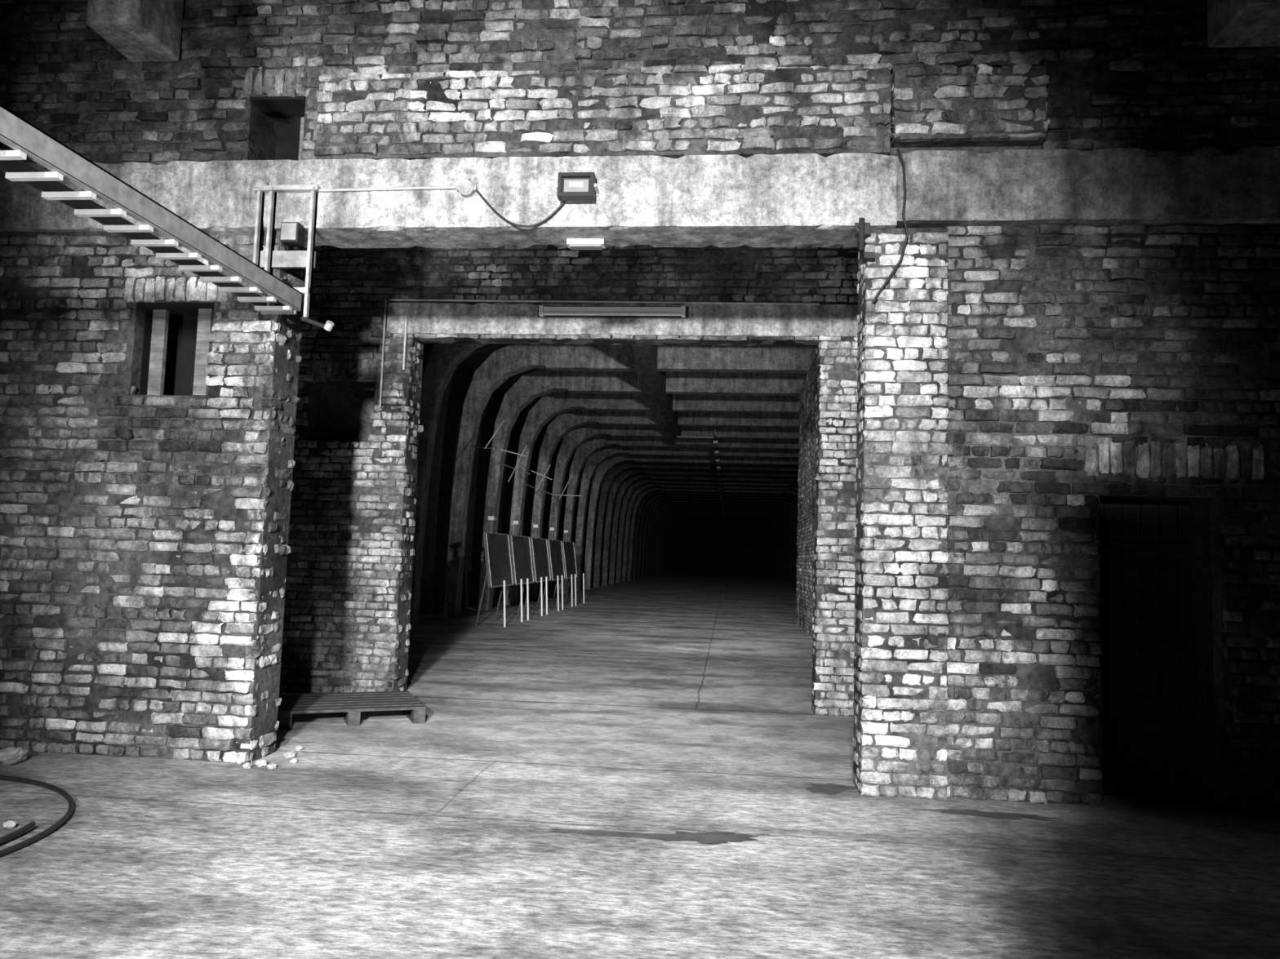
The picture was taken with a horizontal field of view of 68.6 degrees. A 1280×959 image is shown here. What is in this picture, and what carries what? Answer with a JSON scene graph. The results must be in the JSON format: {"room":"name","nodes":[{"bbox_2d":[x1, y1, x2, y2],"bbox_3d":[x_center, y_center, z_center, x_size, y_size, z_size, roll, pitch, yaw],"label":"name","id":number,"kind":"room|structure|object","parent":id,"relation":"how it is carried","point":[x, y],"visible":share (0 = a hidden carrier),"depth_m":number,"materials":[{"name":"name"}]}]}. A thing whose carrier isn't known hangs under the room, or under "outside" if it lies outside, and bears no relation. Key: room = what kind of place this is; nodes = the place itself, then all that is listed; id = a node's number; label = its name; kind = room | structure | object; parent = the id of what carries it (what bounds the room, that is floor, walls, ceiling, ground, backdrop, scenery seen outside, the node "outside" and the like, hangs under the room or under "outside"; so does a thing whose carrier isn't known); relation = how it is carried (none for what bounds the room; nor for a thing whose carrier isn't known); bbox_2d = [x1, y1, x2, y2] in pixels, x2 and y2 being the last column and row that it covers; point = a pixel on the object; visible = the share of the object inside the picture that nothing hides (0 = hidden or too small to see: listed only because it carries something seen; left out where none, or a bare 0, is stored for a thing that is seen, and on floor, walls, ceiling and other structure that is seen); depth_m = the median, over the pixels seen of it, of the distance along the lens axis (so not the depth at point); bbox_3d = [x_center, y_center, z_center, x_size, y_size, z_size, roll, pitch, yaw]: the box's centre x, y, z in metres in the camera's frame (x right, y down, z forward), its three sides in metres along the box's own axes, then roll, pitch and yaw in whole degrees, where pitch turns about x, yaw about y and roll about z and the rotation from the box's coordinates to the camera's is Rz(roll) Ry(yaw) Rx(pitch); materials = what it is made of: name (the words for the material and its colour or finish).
{"room":"abandoned industrial building","nodes":[
{"label":"abandoned industrial building","id":0,"kind":"room"},
{"bbox_2d":[418,342,627,616],"bbox_3d":[-0.189,4.435,74.392,0.300,6.500,128.400,1,-5,6],"label":"wall","id":1,"kind":"structure","parent":0,"point":[433,592],"depth_m":26.00,"materials":[{"name":"concrete"}]},
{"bbox_2d":[279,244,858,716],"bbox_3d":[-1.042,-0.308,9.943,9.218,5.211,0.463,1,-5,6],"label":"wall","id":2,"kind":"structure","parent":0,"point":[347,626],"depth_m":9.86,"materials":[{"name":"brick"}]},
{"bbox_2d":[319,185,819,407],"bbox_3d":[-0.615,-1.434,8.144,4.572,1.172,3.238,1,-5,6],"label":"conduit","id":3,"kind":"object","parent":2,"relation":"attached to","point":[446,186],"visible":1,"depth_m":9.76,"materials":[{"name":"metal"}]},
{"bbox_2d":[386,302,857,346],"bbox_3d":[-0.046,-1.645,9.970,5.284,0.335,0.454,1,-5,6],"label":"lintel beam","id":4,"kind":"structure","parent":2,"relation":"attached to","point":[430,318],"depth_m":9.77,"materials":[{"name":"concrete"}]},
{"bbox_2d":[537,305,688,318],"bbox_3d":[-0.288,-1.746,9.723,1.580,0.125,0.095,1,-5,6],"label":"fluorescent light","id":5,"kind":"object","parent":4,"relation":"attached to","point":[544,311],"visible":1,"depth_m":9.71,"materials":[{"name":"white plastic"}]},
{"bbox_2d":[462,343,681,439],"bbox_3d":[6.516,1.615,73.999,13.200,1.150,128.400,1,-5,6],"label":"ceiling","id":6,"kind":"structure","parent":0,"point":[646,355],"depth_m":24.03,"materials":[{"name":"concrete"}]},
{"bbox_2d":[0,0,1279,815],"bbox_3d":[0.173,-1.242,6.690,14.020,6.614,0.709,1,-5,6],"label":"wall","id":7,"kind":"structure","parent":0,"point":[1011,380],"depth_m":6.49,"materials":[{"name":"brick"}]},
{"bbox_2d":[85,0,183,62],"bbox_3d":[-3.631,-3.900,6.840,0.390,1.510,0.520,1,-5,6],"label":"ceiling beam","id":8,"kind":"structure","parent":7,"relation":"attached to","point":[141,30],"depth_m":6.70,"materials":[{"name":"concrete"}]},
{"bbox_2d":[0,104,302,314],"bbox_3d":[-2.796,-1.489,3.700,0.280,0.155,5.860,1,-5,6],"label":"staircase","id":9,"kind":"structure","parent":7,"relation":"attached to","point":[27,140],"depth_m":4.83,"materials":[{"name":"metal"}]},
{"bbox_2d":[137,302,214,395],"bbox_3d":[-3.381,-0.920,7.029,0.720,0.800,0.410,1,-5,6],"label":"window","id":10,"kind":"structure","parent":7,"relation":"in","point":[175,349],"depth_m":6.94,"materials":[{"name":"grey wood"}]},
{"bbox_2d":[249,95,305,159],"bbox_3d":[-2.661,-2.566,7.137,0.460,0.520,0.480,1,-5,6],"label":"window","id":11,"kind":"structure","parent":7,"relation":"in","point":[290,136],"depth_m":7.23,"materials":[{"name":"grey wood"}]},
{"bbox_2d":[253,179,334,331],"bbox_3d":[-2.467,-1.595,6.692,0.673,1.098,0.120,1,-5,6],"label":"frame","id":12,"kind":"object","parent":7,"relation":"attached to","point":[291,233],"visible":0.91,"depth_m":6.72,"materials":[{"name":"metal"}]},
{"bbox_2d":[0,152,897,248],"bbox_3d":[-2.506,-2.046,6.997,8.585,0.516,0.445,1,-5,6],"label":"lintel beam","id":13,"kind":"structure","parent":7,"relation":"attached to","point":[780,200],"depth_m":6.65,"materials":[{"name":"concrete"}]},
{"bbox_2d":[456,177,477,197],"bbox_3d":[-1.224,-2.067,6.628,0.140,0.135,0.055,1,-5,6],"label":"junction box","id":14,"kind":"object","parent":13,"relation":"attached to","point":[466,188],"visible":1,"depth_m":6.60,"materials":[{"name":"grey paint"}]},
{"bbox_2d":[475,189,565,227],"bbox_3d":[-0.836,-1.901,6.572,0.661,0.280,0.014,1,-5,7],"label":"power cable","id":15,"kind":"object","parent":14,"relation":"attached to","point":[477,190],"visible":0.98,"depth_m":6.56,"materials":[{"name":"black rubber"}]},
{"bbox_2d":[555,172,599,200],"bbox_3d":[-0.434,-2.016,6.498,0.280,0.175,0.157,1,-5,6],"label":"floodlight","id":16,"kind":"object","parent":13,"relation":"attached to","point":[571,186],"visible":1,"depth_m":6.45,"materials":[{"name":"metal"}]},
{"bbox_2d":[566,238,605,249],"bbox_3d":[-0.392,-1.712,6.838,0.270,0.052,0.100,1,-5,6],"label":"fluorescent light","id":17,"kind":"object","parent":13,"relation":"attached to","point":[574,244],"visible":1,"depth_m":6.80,"materials":[{"name":"white plastic"}]},
{"bbox_2d":[853,217,875,262],"bbox_3d":[1.510,-1.620,6.343,0.144,0.270,0.110,1,-5,6],"label":"bracket","id":18,"kind":"object","parent":7,"relation":"attached to","point":[862,228],"visible":1,"depth_m":6.30,"materials":[{"name":"metal"}]},
{"bbox_2d":[871,147,908,302],"bbox_3d":[1.696,-1.719,6.344,0.237,1.067,0.048,1,-5,6],"label":"power cable","id":19,"kind":"object","parent":7,"relation":"attached to","point":[897,149],"visible":1,"depth_m":6.33,"materials":[{"name":"black rubber"}]},
{"bbox_2d":[895,146,1279,227],"bbox_3d":[4.465,-1.925,6.336,5.421,0.495,0.426,1,-5,6],"label":"lintel beam","id":20,"kind":"structure","parent":7,"relation":"attached to","point":[1204,185],"depth_m":6.27,"materials":[{"name":"concrete"}]},
{"bbox_2d":[1098,496,1216,808],"bbox_3d":[3.394,1.128,6.306,0.750,2.000,0.240,1,-5,6],"label":"door","id":21,"kind":"structure","parent":7,"relation":"in","point":[1157,705],"depth_m":6.33,"materials":[{"name":"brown wood"}]},
{"bbox_2d":[1206,0,1279,47],"bbox_3d":[4.120,-3.697,6.088,0.630,1.580,0.520,1,-5,6],"label":"ceiling beam","id":22,"kind":"structure","parent":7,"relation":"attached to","point":[1230,23],"depth_m":6.08,"materials":[{"name":"concrete"}]},
{"bbox_2d":[0,569,1279,958],"bbox_3d":[4.652,7.236,65.324,21.000,0.300,145.000,1,-5,6],"label":"floor","id":23,"kind":"structure","parent":0,"point":[670,703],"depth_m":5.02,"materials":[{"name":"concrete"}]},
{"bbox_2d":[3,820,17,828],"bbox_3d":[-3.283,1.799,4.893,0.064,0.042,0.063,3,-5,-17],"label":"rubble stone","id":24,"kind":"object","parent":23,"relation":"on","point":[10,824],"visible":1,"depth_m":4.88,"materials":[{"name":"grey stone"}]},
{"bbox_2d":[0,746,28,765],"bbox_3d":[-4.219,1.849,6.295,0.179,0.120,0.206,1,-5,6],"label":"rubble stone","id":25,"kind":"object","parent":23,"relation":"on","point":[9,756],"visible":1,"depth_m":6.24,"materials":[{"name":"grey stone"}]},
{"bbox_2d":[0,774,74,857],"bbox_3d":[-4.238,1.738,4.597,2.493,0.044,2.568,1,-5,6],"label":"hose","id":26,"kind":"object","parent":23,"relation":"on","point":[70,801],"visible":1,"depth_m":4.86,"materials":[{"name":"black rubber"}]},
{"bbox_2d":[242,763,252,768],"bbox_3d":[-2.663,1.941,6.369,0.061,0.041,0.069,1,-5,6],"label":"rubble stone","id":27,"kind":"object","parent":23,"relation":"on","point":[246,766],"visible":1,"depth_m":6.35,"materials":[{"name":"grey stone"}]},
{"bbox_2d":[254,759,267,767],"bbox_3d":[-2.594,1.943,6.431,0.083,0.051,0.082,5,-6,-31],"label":"rubble stone","id":28,"kind":"object","parent":23,"relation":"on","point":[260,762],"visible":1,"depth_m":6.41,"materials":[{"name":"grey stone"}]},
{"bbox_2d":[266,763,275,769],"bbox_3d":[-2.494,1.943,6.350,0.062,0.044,0.062,1,-5,6],"label":"rubble stone","id":29,"kind":"object","parent":23,"relation":"on","point":[270,766],"visible":1,"depth_m":6.33,"materials":[{"name":"grey stone"}]},
{"bbox_2d":[283,751,295,758],"bbox_3d":[-2.504,1.971,6.722,0.084,0.050,0.090,1,-5,6],"label":"rubble stone","id":30,"kind":"object","parent":23,"relation":"on","point":[289,754],"visible":1,"depth_m":6.70,"materials":[{"name":"grey stone"}]},
{"bbox_2d":[289,758,297,763],"bbox_3d":[-2.422,1.968,6.563,0.052,0.032,0.052,3,-5,-18],"label":"rubble stone","id":31,"kind":"object","parent":23,"relation":"on","point":[292,761],"visible":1,"depth_m":6.55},
{"bbox_2d":[293,746,303,751],"bbox_3d":[-2.536,1.996,6.973,0.058,0.038,0.062,6,-7,-43],"label":"rubble stone","id":32,"kind":"object","parent":23,"relation":"on","point":[296,748],"visible":1,"depth_m":6.96,"materials":[{"name":"grey stone"}]},
{"bbox_2d":[277,691,426,728],"bbox_3d":[-2.624,2.061,8.449,1.200,0.142,1.000,4,-5,-22],"label":"wooden pallet","id":33,"kind":"object","parent":23,"relation":"on","point":[350,705],"visible":0.88,"depth_m":8.25,"materials":[{"name":"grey wood"}]},
{"bbox_2d":[475,515,584,626],"bbox_3d":[-2.539,2.352,24.663,0.641,2.263,10.950,1,-5,6],"label":"boards","id":34,"kind":"object","parent":23,"relation":"on","point":[511,559],"visible":1,"depth_m":22.97,"materials":[{"name":"metal"}]},
{"bbox_2d":[409,343,816,626],"bbox_3d":[6.155,4.242,69.815,12.040,6.500,115.720,1,-5,6],"label":"ribs","id":35,"kind":"object","parent":23,"relation":"on","point":[662,486],"visible":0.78,"depth_m":30.63,"materials":[{"name":"concrete"}]},
{"bbox_2d":[469,419,582,498],"bbox_3d":[-2.892,-0.333,23.842,1.963,1.263,8.020,1,-5,6],"label":"tubes","id":36,"kind":"object","parent":35,"relation":"attached to","point":[485,447],"visible":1,"depth_m":23.63,"materials":[{"name":"metal"}]},
{"bbox_2d":[546,829,695,841],"bbox_3d":[0.006,1.926,5.080,1.102,0.001,0.121,1,-5,6],"label":"puddle","id":37,"kind":"object","parent":23,"relation":"on","point":[620,834],"visible":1,"depth_m":5.09,"materials":[{"name":"grey liquid"}]},
{"bbox_2d":[659,831,757,844],"bbox_3d":[0.378,1.934,5.072,0.553,0.001,0.242,1,-5,6],"label":"puddle","id":38,"kind":"object","parent":23,"relation":"on","point":[710,837],"visible":1,"depth_m":5.07,"materials":[{"name":"grey liquid"}]},
{"bbox_2d":[805,783,856,795],"bbox_3d":[1.291,2.062,6.249,0.380,0.001,0.324,1,-5,6],"label":"puddle","id":39,"kind":"object","parent":23,"relation":"on","point":[828,788],"visible":0.98,"depth_m":6.26,"materials":[{"name":"grey liquid"}]},
{"bbox_2d":[913,808,1055,821],"bbox_3d":[2.100,2.042,5.729,0.904,0.001,0.189,1,-5,6],"label":"puddle","id":40,"kind":"object","parent":23,"relation":"on","point":[967,812],"visible":1,"depth_m":5.72,"materials":[{"name":"grey liquid"}]},
{"bbox_2d":[676,429,724,515],"bbox_3d":[4.500,0.818,58.834,1.370,0.400,55.000,1,-5,6],"label":"conduit","id":41,"kind":"object","parent":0,"point":[715,442],"depth_m":37.38,"materials":[{"name":"grey metal"}]},
{"bbox_2d":[682,526,768,572],"bbox_3d":[12.237,9.986,136.603,13.300,6.500,0.300,1,-5,6],"label":"wall","id":42,"kind":"structure","parent":0,"point":[711,548],"depth_m":136.42,"materials":[{"name":"concrete"}]},
{"bbox_2d":[795,352,816,637],"bbox_3d":[3.516,0.063,16.773,0.439,5.873,14.012,1,-5,6],"label":"wall","id":43,"kind":"structure","parent":0,"point":[806,509],"depth_m":21.00,"materials":[{"name":"brick"}]}
]}

